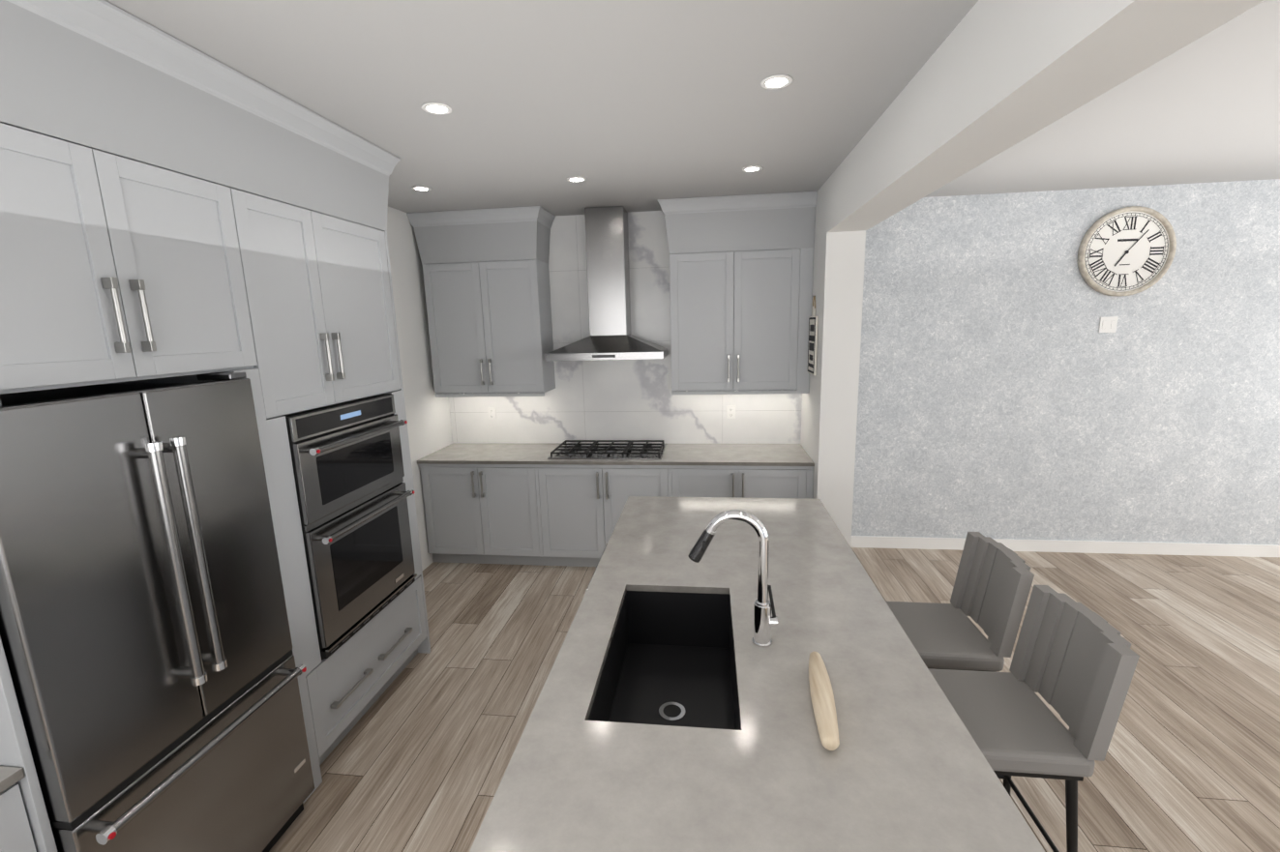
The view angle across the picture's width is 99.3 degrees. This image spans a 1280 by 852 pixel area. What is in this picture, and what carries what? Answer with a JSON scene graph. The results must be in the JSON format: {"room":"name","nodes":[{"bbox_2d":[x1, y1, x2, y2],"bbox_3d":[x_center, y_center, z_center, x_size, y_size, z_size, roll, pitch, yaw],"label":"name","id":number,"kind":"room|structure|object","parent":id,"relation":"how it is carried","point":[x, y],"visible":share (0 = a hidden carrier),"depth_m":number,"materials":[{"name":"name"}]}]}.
{"room":"kitchen","nodes":[
{"label":"kitchen","id":0,"kind":"room"},
{"bbox_2d":[386,206,452,570],"bbox_3d":[-2.257,0.363,1.216,0.150,2.840,7.850,0,11,7],"label":"wall","id":1,"kind":"structure","parent":0,"point":[429,422],"depth_m":4.35,"materials":[{"name":"white paint"}]},
{"bbox_2d":[0,0,267,394],"bbox_3d":[-1.821,-0.589,1.576,0.628,0.925,0.890,0,11,7],"label":"upper cabinet","id":2,"kind":"object","parent":1,"relation":"attached to","point":[172,209],"depth_m":1.54,"materials":[{"name":"grey paint"}]},
{"bbox_2d":[150,100,348,425],"bbox_3d":[-1.741,-0.611,2.224,0.628,1.124,0.522,0,11,7],"label":"upper cabinet","id":3,"kind":"object","parent":1,"relation":"attached to","point":[279,171],"depth_m":2.20,"materials":[{"name":"grey paint"}]},
{"bbox_2d":[317,143,403,401],"bbox_3d":[-1.687,-0.694,2.659,0.628,1.124,0.608,0,11,7],"label":"upper cabinet","id":4,"kind":"object","parent":1,"relation":"attached to","point":[355,203],"depth_m":2.68,"materials":[{"name":"grey paint"}]},
{"bbox_2d":[105,0,1279,216],"bbox_3d":[1.776,-1.097,0.468,8.445,0.100,7.900,0,11,7],"label":"ceiling","id":5,"kind":"structure","parent":0,"point":[636,104],"depth_m":2.17,"materials":[{"name":"grey paint"}]},
{"bbox_2d":[411,185,431,191],"bbox_3d":[-1.406,-1.526,3.495,0.120,0.006,0.120,0,11,7],"label":"recessed light","id":6,"kind":"object","parent":5,"relation":"in","point":[421,189],"visible":1,"depth_m":3.49,"materials":[{"name":"white plastic"}]},
{"bbox_2d":[421,102,451,115],"bbox_3d":[-0.835,-1.306,2.236,0.120,0.006,0.120,0,11,7],"label":"recessed light","id":7,"kind":"object","parent":5,"relation":"in","point":[437,108],"visible":1,"depth_m":2.23,"materials":[{"name":"white plastic"}]},
{"bbox_2d":[566,176,586,182],"bbox_3d":[-0.394,-1.529,3.370,0.120,0.006,0.120,0,11,7],"label":"recessed light","id":8,"kind":"object","parent":5,"relation":"in","point":[576,179],"visible":1,"depth_m":3.37,"materials":[{"name":"white plastic"}]},
{"bbox_2d":[742,165,762,172],"bbox_3d":[0.668,-1.532,3.239,0.120,0.006,0.120,0,11,7],"label":"recessed light","id":9,"kind":"object","parent":5,"relation":"in","point":[753,168],"visible":0.98,"depth_m":3.23,"materials":[{"name":"white plastic"}]},
{"bbox_2d":[760,74,792,89],"bbox_3d":[0.519,-1.309,2.069,0.120,0.006,0.120,0,11,7],"label":"recessed light","id":10,"kind":"object","parent":5,"relation":"in","point":[777,81],"visible":0.98,"depth_m":2.06,"materials":[{"name":"white plastic"}]},
{"bbox_2d":[826,0,1264,232],"bbox_3d":[0.928,-0.792,0.138,0.248,0.335,6.940,0,11,7],"label":"header beam","id":11,"kind":"structure","parent":5,"relation":"attached to","point":[991,79],"depth_m":1.54,"materials":[{"name":"white paint"}]},
{"bbox_2d":[268,547,1279,851],"bbox_3d":[1.850,1.792,1.009,8.445,0.100,7.900,0,11,7],"label":"floor","id":12,"kind":"structure","parent":0,"point":[418,757],"depth_m":2.75,"materials":[{"name":"brown wood"}]},
{"bbox_2d":[0,785,36,851],"bbox_3d":[-1.856,1.340,1.246,0.628,0.886,0.435,0,11,7],"label":"base cabinet","id":13,"kind":"object","parent":12,"relation":"on","point":[15,835],"depth_m":1.33,"materials":[{"name":"grey paint"}]},
{"bbox_2d":[0,766,24,793],"bbox_3d":[-1.937,1.013,0.515,0.648,0.027,1.758,0,11,7],"label":"countertop","id":14,"kind":"structure","parent":13,"relation":"on","point":[9,776],"depth_m":1.31,"materials":[{"name":"white stone"}]},
{"bbox_2d":[0,372,314,851],"bbox_3d":[-1.714,0.769,1.765,0.741,1.812,0.768,0,11,7],"label":"fridge","id":15,"kind":"object","parent":12,"relation":"on","point":[155,671],"visible":1,"depth_m":1.58,"materials":[{"name":"silver metal"}]},
{"bbox_2d":[283,572,431,787],"bbox_3d":[-1.659,1.223,2.845,0.628,0.519,0.950,0,11,7],"label":"base cabinet","id":16,"kind":"object","parent":12,"relation":"on","point":[336,692],"depth_m":2.58,"materials":[{"name":"grey paint"}]},
{"bbox_2d":[284,393,416,660],"bbox_3d":[-1.603,0.429,2.687,0.656,1.085,0.750,0,11,7],"label":"built-in oven","id":17,"kind":"object","parent":16,"relation":"in","point":[348,472],"visible":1,"depth_m":2.55,"materials":[{"name":"silver metal"}]},
{"bbox_2d":[418,466,552,565],"bbox_3d":[-1.217,0.677,4.700,1.052,0.888,0.618,0,11,7],"label":"base cabinet","id":18,"kind":"object","parent":12,"relation":"on","point":[511,503],"depth_m":4.40,"materials":[{"name":"grey paint"}]},
{"bbox_2d":[416,443,814,466],"bbox_3d":[-0.218,0.227,4.481,3.092,0.028,0.638,0,11,7],"label":"countertop","id":19,"kind":"structure","parent":18,"relation":"on","point":[456,454],"depth_m":4.33,"materials":[{"name":"white stone"}]},
{"bbox_2d":[547,440,666,459],"bbox_3d":[-0.251,0.189,4.484,0.900,0.046,0.520,0,11,7],"label":"cooktop","id":20,"kind":"object","parent":19,"relation":"in","point":[596,450],"visible":1,"depth_m":4.40,"materials":[{"name":"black metal"}]},
{"bbox_2d":[584,541,608,594],"bbox_3d":[0.124,1.029,2.704,0.663,0.862,0.657,0,11,7],"label":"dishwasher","id":21,"kind":"object","parent":12,"relation":"on","point":[596,568],"visible":0.06,"depth_m":2.64,"materials":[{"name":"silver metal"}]},
{"bbox_2d":[544,466,680,566],"bbox_3d":[-0.246,0.675,4.580,1.194,0.888,0.618,0,11,7],"label":"base cabinet","id":22,"kind":"object","parent":12,"relation":"on","point":[586,504],"depth_m":4.27,"materials":[{"name":"grey paint"}]},
{"bbox_2d":[680,466,813,499],"bbox_3d":[0.766,0.672,4.455,1.135,0.888,0.618,0,11,7],"label":"base cabinet","id":23,"kind":"object","parent":12,"relation":"on","point":[738,482],"depth_m":4.09,"materials":[{"name":"grey paint"}]},
{"bbox_2d":[469,496,1044,851],"bbox_3d":[0.251,1.254,1.344,1.138,0.915,4.070,0,11,7],"label":"kitchen island","id":24,"kind":"object","parent":12,"relation":"on","point":[672,711],"visible":0.98,"depth_m":1.43,"materials":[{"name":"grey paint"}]},
{"bbox_2d":[688,509,777,648],"bbox_3d":[0.300,0.482,1.752,0.287,0.446,0.062,1,11,14],"label":"faucet","id":25,"kind":"object","parent":24,"relation":"on","point":[764,620],"visible":1,"depth_m":1.72,"materials":[{"name":"silver metal"}]},
{"bbox_2d":[808,652,839,750],"bbox_3d":[0.492,0.727,1.470,0.060,0.060,0.371,1,11,14],"label":"rolling pin","id":26,"kind":"object","parent":24,"relation":"on","point":[822,701],"visible":1,"depth_m":1.41,"materials":[{"name":"brown wood"}]},
{"bbox_2d":[885,532,1034,672],"bbox_3d":[1.272,1.001,2.324,0.510,1.001,0.422,0,11,7],"label":"bar stool","id":27,"kind":"object","parent":12,"relation":"on","point":[992,587],"visible":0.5,"depth_m":2.21,"materials":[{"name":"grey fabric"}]},
{"bbox_2d":[927,585,1139,851],"bbox_3d":[1.212,1.094,1.836,0.510,1.001,0.422,0,11,7],"label":"bar stool","id":28,"kind":"object","parent":12,"relation":"on","point":[1073,664],"visible":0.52,"depth_m":1.72,"materials":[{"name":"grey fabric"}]},
{"bbox_2d":[800,178,865,546],"bbox_3d":[1.431,-0.290,4.196,0.248,2.840,0.910,0,11,7],"label":"wall","id":29,"kind":"structure","parent":0,"point":[829,401],"depth_m":3.75,"materials":[{"name":"white paint"}]},
{"bbox_2d":[807,296,818,375],"bbox_3d":[1.265,-0.665,3.976,0.020,0.565,0.260,0,11,7],"label":"kitchen sign","id":30,"kind":"object","parent":29,"relation":"attached to","point":[813,342],"visible":1,"depth_m":3.93,"materials":[{"name":"white"}]},
{"bbox_2d":[448,178,1279,557],"bbox_3d":[2.370,-0.362,4.451,8.245,2.840,0.162,0,11,7],"label":"wall","id":31,"kind":"structure","parent":0,"point":[1010,397],"depth_m":4.31,"materials":[{"name":"paint"}]},
{"bbox_2d":[406,206,555,397],"bbox_3d":[-1.253,-0.981,4.494,1.097,1.453,0.414,0,11,7],"label":"upper cabinet","id":32,"kind":"object","parent":31,"relation":"attached to","point":[486,272],"visible":0.98,"depth_m":4.37,"materials":[{"name":"grey paint"}]},
{"bbox_2d":[487,407,496,419],"bbox_3d":[-1.329,-0.113,4.876,0.072,0.115,0.008,0,11,7],"label":"electrical outlet","id":33,"kind":"object","parent":31,"relation":"attached to","point":[491,414],"visible":1,"depth_m":4.88,"materials":[{"name":"white plastic"}]},
{"bbox_2d":[544,206,668,360],"bbox_3d":[-0.262,-1.120,4.301,0.920,1.157,0.500,0,11,7],"label":"range hood","id":34,"kind":"object","parent":31,"relation":"attached to","point":[607,239],"visible":1,"depth_m":4.25,"materials":[{"name":"silver metal"}]},
{"bbox_2d":[726,405,735,418],"bbox_3d":[0.773,-0.118,4.617,0.072,0.115,0.008,0,11,7],"label":"electrical outlet","id":35,"kind":"object","parent":31,"relation":"attached to","point":[730,411],"visible":1,"depth_m":4.61,"materials":[{"name":"white plastic"}]},
{"bbox_2d":[657,190,817,394],"bbox_3d":[0.736,-0.986,4.248,1.136,1.453,0.414,0,11,7],"label":"upper cabinet","id":36,"kind":"object","parent":31,"relation":"attached to","point":[741,268],"visible":1,"depth_m":4.11,"materials":[{"name":"grey paint"}]},
{"bbox_2d":[1098,316,1118,332],"bbox_3d":[3.574,-0.774,4.147,0.120,0.120,0.008,0,11,7],"label":"switch plate","id":37,"kind":"object","parent":31,"relation":"attached to","point":[1108,324],"visible":1,"depth_m":4.14,"materials":[{"name":"white plastic"}]},
{"bbox_2d":[1077,206,1176,297],"bbox_3d":[3.608,-1.290,4.028,0.640,0.640,0.040,0,11,7],"label":"clock","id":38,"kind":"object","parent":31,"relation":"attached to","point":[1127,251],"visible":1,"depth_m":4.03,"materials":[{"name":"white wood"}]}
]}

